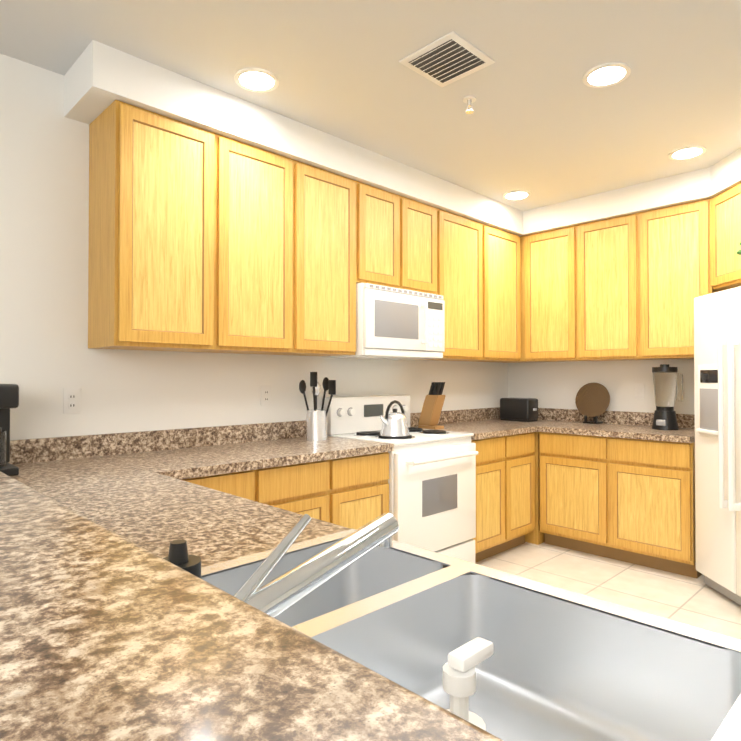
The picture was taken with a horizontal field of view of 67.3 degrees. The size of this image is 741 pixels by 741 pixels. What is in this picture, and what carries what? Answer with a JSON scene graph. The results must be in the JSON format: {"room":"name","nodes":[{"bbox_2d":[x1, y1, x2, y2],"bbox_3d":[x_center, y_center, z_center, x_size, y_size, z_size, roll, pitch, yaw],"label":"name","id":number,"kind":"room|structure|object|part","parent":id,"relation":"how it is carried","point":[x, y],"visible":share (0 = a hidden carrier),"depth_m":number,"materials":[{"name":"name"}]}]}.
{"room":"kitchen","nodes":[
{"label":"kitchen","id":0,"kind":"room"},
{"bbox_2d":[0,54,507,439],"bbox_3d":[-1.490,-0.018,2.466,7.800,2.630,0.100,1,-1,-44],"label":"wall","id":1,"kind":"structure","parent":0,"point":[47,355],"depth_m":2.55,"materials":[{"name":"white paint"}]},
{"bbox_2d":[63,388,80,413],"bbox_3d":[-1.352,0.137,2.523,0.072,0.116,0.008,1,-1,-44],"label":"electrical outlet","id":2,"kind":"object","parent":1,"relation":"attached to","point":[71,400],"visible":1,"depth_m":2.52,"materials":[{"name":"white plastic"}]},
{"bbox_2d":[88,100,219,351],"bbox_3d":[-1.020,-0.622,2.617,0.461,1.040,0.348,1,-1,-44],"label":"upper cabinet","id":3,"kind":"object","parent":1,"relation":"attached to","point":[201,240],"depth_m":2.48,"materials":[{"name":"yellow wood"}]},
{"bbox_2d":[208,135,299,355],"bbox_3d":[-0.691,-0.618,2.940,0.462,1.040,0.348,1,-1,-44],"label":"upper cabinet","id":4,"kind":"object","parent":1,"relation":"attached to","point":[260,188],"depth_m":2.83,"materials":[{"name":"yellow wood"}]},
{"bbox_2d":[8,407,500,462],"bbox_3d":[-0.225,0.361,3.614,4.132,0.100,0.020,1,-1,-44],"label":"backsplash","id":5,"kind":"structure","parent":1,"relation":"attached to","point":[68,447],"depth_m":2.80,"materials":[{"name":"brown stone"}]},
{"bbox_2d":[261,386,270,405],"bbox_3d":[-0.610,0.146,3.251,0.072,0.116,0.008,1,-1,-44],"label":"electrical outlet","id":6,"kind":"object","parent":1,"relation":"attached to","point":[265,395],"visible":1,"depth_m":3.25,"materials":[{"name":"white plastic"}]},
{"bbox_2d":[300,162,355,355],"bbox_3d":[-0.361,-0.614,3.264,0.461,1.040,0.348,1,-1,-44],"label":"upper cabinet","id":7,"kind":"object","parent":1,"relation":"attached to","point":[327,199],"depth_m":3.15,"materials":[{"name":"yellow wood"}]},
{"bbox_2d":[356,181,403,288],"bbox_3d":[-0.061,-0.827,3.561,0.380,0.605,0.348,1,-1,-44],"label":"upper cabinet","id":8,"kind":"object","parent":1,"relation":"attached to","point":[379,212],"depth_m":3.44,"materials":[{"name":"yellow wood"}]},
{"bbox_2d":[321,283,444,359],"bbox_3d":[0.113,-0.299,3.648,0.752,0.430,0.457,1,-1,-44],"label":"microwave","id":9,"kind":"object","parent":8,"relation":"attached to","point":[393,323],"visible":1,"depth_m":3.46,"materials":[{"name":"white"}]},
{"bbox_2d":[404,197,439,294],"bbox_3d":[0.210,-0.824,3.827,0.380,0.605,0.348,1,-1,-44],"label":"upper cabinet","id":10,"kind":"object","parent":1,"relation":"attached to","point":[421,221],"depth_m":3.72,"materials":[{"name":"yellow wood"}]},
{"bbox_2d":[413,209,487,360],"bbox_3d":[0.540,-0.603,4.148,0.545,1.040,0.348,1,-1,-44],"label":"upper cabinet","id":11,"kind":"object","parent":1,"relation":"attached to","point":[463,241],"depth_m":4.06,"materials":[{"name":"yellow wood"}]},
{"bbox_2d":[472,226,520,362],"bbox_3d":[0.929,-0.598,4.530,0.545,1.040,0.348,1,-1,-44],"label":"upper cabinet","id":12,"kind":"object","parent":1,"relation":"attached to","point":[504,317],"depth_m":4.42,"materials":[{"name":"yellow wood"}]},
{"bbox_2d":[0,472,543,740],"bbox_3d":[-0.773,0.226,0.796,0.529,0.040,3.276,1,-1,-44],"label":"countertop","id":13,"kind":"structure","parent":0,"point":[103,637],"depth_m":0.40,"materials":[{"name":"brown stone"}]},
{"bbox_2d":[0,0,740,210],"bbox_3d":[0.505,-1.388,0.448,7.800,0.060,5.800,1,-1,-44],"label":"ceiling","id":14,"kind":"structure","parent":0,"point":[543,124],"depth_m":2.47,"materials":[{"name":"white paint"}]},
{"bbox_2d":[234,68,278,92],"bbox_3d":[-0.521,-1.328,2.550,0.200,0.008,0.200,1,-1,-44],"label":"recessed light","id":15,"kind":"object","parent":14,"relation":"in","point":[259,80],"visible":1,"depth_m":2.54,"materials":[{"name":"white"}]},
{"bbox_2d":[399,31,494,86],"bbox_3d":[0.330,-1.324,2.397,0.300,0.019,0.290,1,-1,-44],"label":"ceiling vent","id":16,"kind":"object","parent":14,"relation":"in","point":[449,58],"visible":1,"depth_m":2.38,"materials":[{"name":"white plastic"}]},
{"bbox_2d":[463,95,475,113],"bbox_3d":[0.485,-1.297,2.724,0.064,0.066,0.064,1,-1,-44],"label":"sprinkler","id":17,"kind":"object","parent":14,"relation":"attached to","point":[469,100],"visible":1,"depth_m":2.72,"materials":[{"name":"white plastic"}]},
{"bbox_2d":[503,190,530,199],"bbox_3d":[1.093,-1.308,4.161,0.200,0.008,0.200,1,-1,-44],"label":"recessed light","id":18,"kind":"object","parent":14,"relation":"in","point":[517,195],"visible":0.98,"depth_m":4.16,"materials":[{"name":"white"}]},
{"bbox_2d":[583,62,630,87],"bbox_3d":[1.063,-1.329,2.507,0.200,0.008,0.200,1,-1,-44],"label":"recessed light","id":19,"kind":"object","parent":14,"relation":"in","point":[606,74],"visible":1,"depth_m":2.50,"materials":[{"name":"white"}]},
{"bbox_2d":[668,146,705,159],"bbox_3d":[1.919,-1.318,3.376,0.200,0.008,0.200,1,-1,-44],"label":"recessed light","id":20,"kind":"object","parent":14,"relation":"in","point":[687,152],"visible":0.98,"depth_m":3.37,"materials":[{"name":"white"}]},
{"bbox_2d":[64,40,740,236],"bbox_3d":[0.952,-1.236,2.776,3.700,0.188,2.900,1,-1,-44],"label":"soffit","id":21,"kind":"structure","parent":0,"point":[99,78],"depth_m":3.10,"materials":[{"name":"white paint"}]},
{"bbox_2d":[508,359,694,413],"bbox_3d":[3.289,-0.011,3.092,0.100,2.630,5.700,1,-1,-44],"label":"wall","id":22,"kind":"structure","parent":0,"point":[556,385],"depth_m":4.50,"materials":[{"name":"white paint"}]},
{"bbox_2d":[521,225,576,361],"bbox_3d":[1.543,-0.598,4.556,0.346,1.040,0.455,1,-1,-44],"label":"upper cabinet","id":23,"kind":"object","parent":22,"relation":"attached to","point":[548,258],"depth_m":4.44,"materials":[{"name":"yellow wood"}]},
{"bbox_2d":[577,213,648,360],"bbox_3d":[1.861,-0.602,4.231,0.346,1.040,0.454,1,-1,-44],"label":"upper cabinet","id":24,"kind":"object","parent":22,"relation":"attached to","point":[630,287],"depth_m":4.10,"materials":[{"name":"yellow wood"}]},
{"bbox_2d":[538,408,694,426],"bbox_3d":[1.837,0.372,4.476,0.020,0.100,1.676,1,-1,-44],"label":"backsplash","id":25,"kind":"structure","parent":22,"relation":"attached to","point":[645,419],"depth_m":4.38,"materials":[{"name":"brown stone"}]},
{"bbox_2d":[637,207,716,359],"bbox_3d":[2.179,-0.606,3.907,0.346,1.040,0.455,1,-1,-44],"label":"upper cabinet","id":26,"kind":"object","parent":22,"relation":"attached to","point":[667,305],"depth_m":3.84,"materials":[{"name":"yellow wood"}]},
{"bbox_2d":[669,183,740,291],"bbox_3d":[2.479,-0.836,3.064,1.101,0.600,1.170,1,-1,-44],"label":"upper cabinet","id":27,"kind":"object","parent":22,"relation":"attached to","point":[705,235],"depth_m":3.64,"materials":[{"name":"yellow wood"}]},
{"bbox_3d":[2.217,-0.836,3.091,0.020,0.564,1.061,0,-1,1],"label":"diagonal wall cabinets","id":28,"kind":"part","parent":27,"relation":"part of","materials":[{"name":"yellow wood"}]},
{"bbox_2d":[475,542,740,639],"bbox_3d":[0.505,1.301,0.415,7.800,0.060,5.800,1,-1,-44],"label":"floor","id":29,"kind":"structure","parent":0,"point":[698,602],"depth_m":3.42,"materials":[{"name":"tile"}]},
{"bbox_2d":[322,395,477,562],"bbox_3d":[0.210,0.740,3.537,0.754,1.140,0.715,1,-1,-44],"label":"stove","id":30,"kind":"object","parent":29,"relation":"on","point":[432,489],"visible":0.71,"depth_m":3.38,"materials":[{"name":"white metal"}]},
{"bbox_2d":[380,400,409,435],"bbox_3d":[0.130,0.282,3.324,0.224,0.209,0.176,1,-1,-44],"label":"kettle","id":31,"kind":"object","parent":30,"relation":"on","point":[394,423],"visible":1,"depth_m":3.28,"materials":[{"name":"silver metal"}]},
{"bbox_2d":[471,439,507,454],"bbox_3d":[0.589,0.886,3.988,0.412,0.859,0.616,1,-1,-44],"label":"drawer","id":32,"kind":"object","parent":29,"relation":"on","point":[484,448],"depth_m":3.79,"materials":[{"name":"brown wood"}]},
{"bbox_2d":[508,443,535,458],"bbox_3d":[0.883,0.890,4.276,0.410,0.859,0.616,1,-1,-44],"label":"drawer","id":33,"kind":"object","parent":29,"relation":"on","point":[513,448],"depth_m":4.07,"materials":[{"name":"brown wood"}]},
{"bbox_2d":[536,447,607,466],"bbox_3d":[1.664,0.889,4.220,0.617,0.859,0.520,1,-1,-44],"label":"drawer","id":34,"kind":"object","parent":29,"relation":"on","point":[553,454],"depth_m":4.01,"materials":[{"name":"brown wood"}]},
{"bbox_2d":[608,439,694,478],"bbox_3d":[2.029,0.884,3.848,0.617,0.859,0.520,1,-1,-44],"label":"drawer","id":35,"kind":"object","parent":29,"relation":"on","point":[681,460],"depth_m":3.57,"materials":[{"name":"brown wood"}]},
{"bbox_2d":[10,435,701,577],"bbox_3d":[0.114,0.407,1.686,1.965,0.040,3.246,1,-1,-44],"label":"base cabinets","id":36,"kind":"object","parent":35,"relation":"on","point":[642,518],"depth_m":2.91,"materials":[{"name":"yellow wood"}]},
{"bbox_2d":[0,384,18,475],"bbox_3d":[-1.455,0.221,2.098,0.180,0.340,0.230,1,-1,-44],"label":"coffee maker","id":37,"kind":"object","parent":36,"relation":"on","point":[9,396],"visible":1,"depth_m":2.07,"materials":[{"name":"black plastic"}]},
{"bbox_2d":[163,539,200,577],"bbox_3d":[-0.293,0.316,0.848,0.068,0.110,0.068,1,-1,-44],"label":"sprayer","id":38,"kind":"object","parent":36,"relation":"on","point":[179,556],"visible":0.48,"depth_m":0.84,"materials":[{"name":"black plastic"}]},
{"bbox_2d":[212,507,403,622],"bbox_3d":[-0.087,0.297,0.834,0.335,0.151,0.071,1,-1,-44],"label":"faucet","id":39,"kind":"object","parent":36,"relation":"on","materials":[{"name":"silver metal"}]},
{"bbox_2d":[299,372,335,440],"bbox_3d":[-0.308,0.206,3.280,0.176,0.399,0.246,1,-1,-44],"label":"utensil crock","id":40,"kind":"object","parent":36,"relation":"on","point":[316,424],"visible":1,"depth_m":3.22,"materials":[{"name":"white ceramic"}]},
{"bbox_2d":[443,637,493,730],"bbox_3d":[0.081,0.302,0.473,0.062,0.128,0.044,1,-1,-44],"label":"soap dispenser","id":41,"kind":"object","parent":36,"relation":"on","point":[459,678],"visible":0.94,"depth_m":0.46,"materials":[{"name":"white plastic"}]},
{"bbox_2d":[201,543,740,740],"bbox_3d":[0.052,0.469,0.821,0.580,0.194,0.864,1,-1,-44],"label":"sink","id":42,"kind":"object","parent":36,"relation":"in","point":[564,665],"depth_m":0.89,"materials":[{"name":"silver metal"}]},
{"bbox_2d":[415,419,694,454],"bbox_3d":[1.329,0.435,3.978,1.442,0.040,1.676,1,-1,-44],"label":"countertop","id":43,"kind":"structure","parent":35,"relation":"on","point":[610,438],"depth_m":3.92,"materials":[{"name":"brown stone"}]},
{"bbox_2d":[418,382,444,428],"bbox_3d":[0.446,0.249,3.988,0.100,0.331,0.200,1,-1,-44],"label":"knife block","id":44,"kind":"object","parent":43,"relation":"on","point":[432,408],"visible":1,"depth_m":3.95,"materials":[{"name":"brown wood"}]},
{"bbox_2d":[500,397,537,421],"bbox_3d":[1.261,0.327,4.698,0.170,0.192,0.300,1,-1,-44],"label":"toaster","id":45,"kind":"object","parent":43,"relation":"on","point":[519,409],"visible":1,"depth_m":4.62,"materials":[{"name":"black plastic"}]},
{"bbox_2d":[575,383,609,423],"bbox_3d":[1.774,0.258,4.447,0.100,0.324,0.280,1,-1,-44],"label":"decorative plate","id":46,"kind":"object","parent":43,"relation":"on","point":[592,400],"visible":1,"depth_m":4.44,"materials":[{"name":"brown plastic"}]},
{"bbox_2d":[652,364,682,429],"bbox_3d":[2.089,0.185,3.923,0.175,0.457,0.200,1,-1,-44],"label":"blender","id":47,"kind":"object","parent":43,"relation":"on","point":[668,382],"visible":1,"depth_m":3.88,"materials":[{"name":"black plastic"}]},
{"bbox_2d":[694,286,740,604],"bbox_3d":[2.323,0.423,2.964,0.805,1.760,0.900,0,-1,1],"label":"refrigerator","id":48,"kind":"object","parent":29,"relation":"on","point":[717,361],"visible":1,"depth_m":3.16,"materials":[{"name":"white metal"}]}
]}

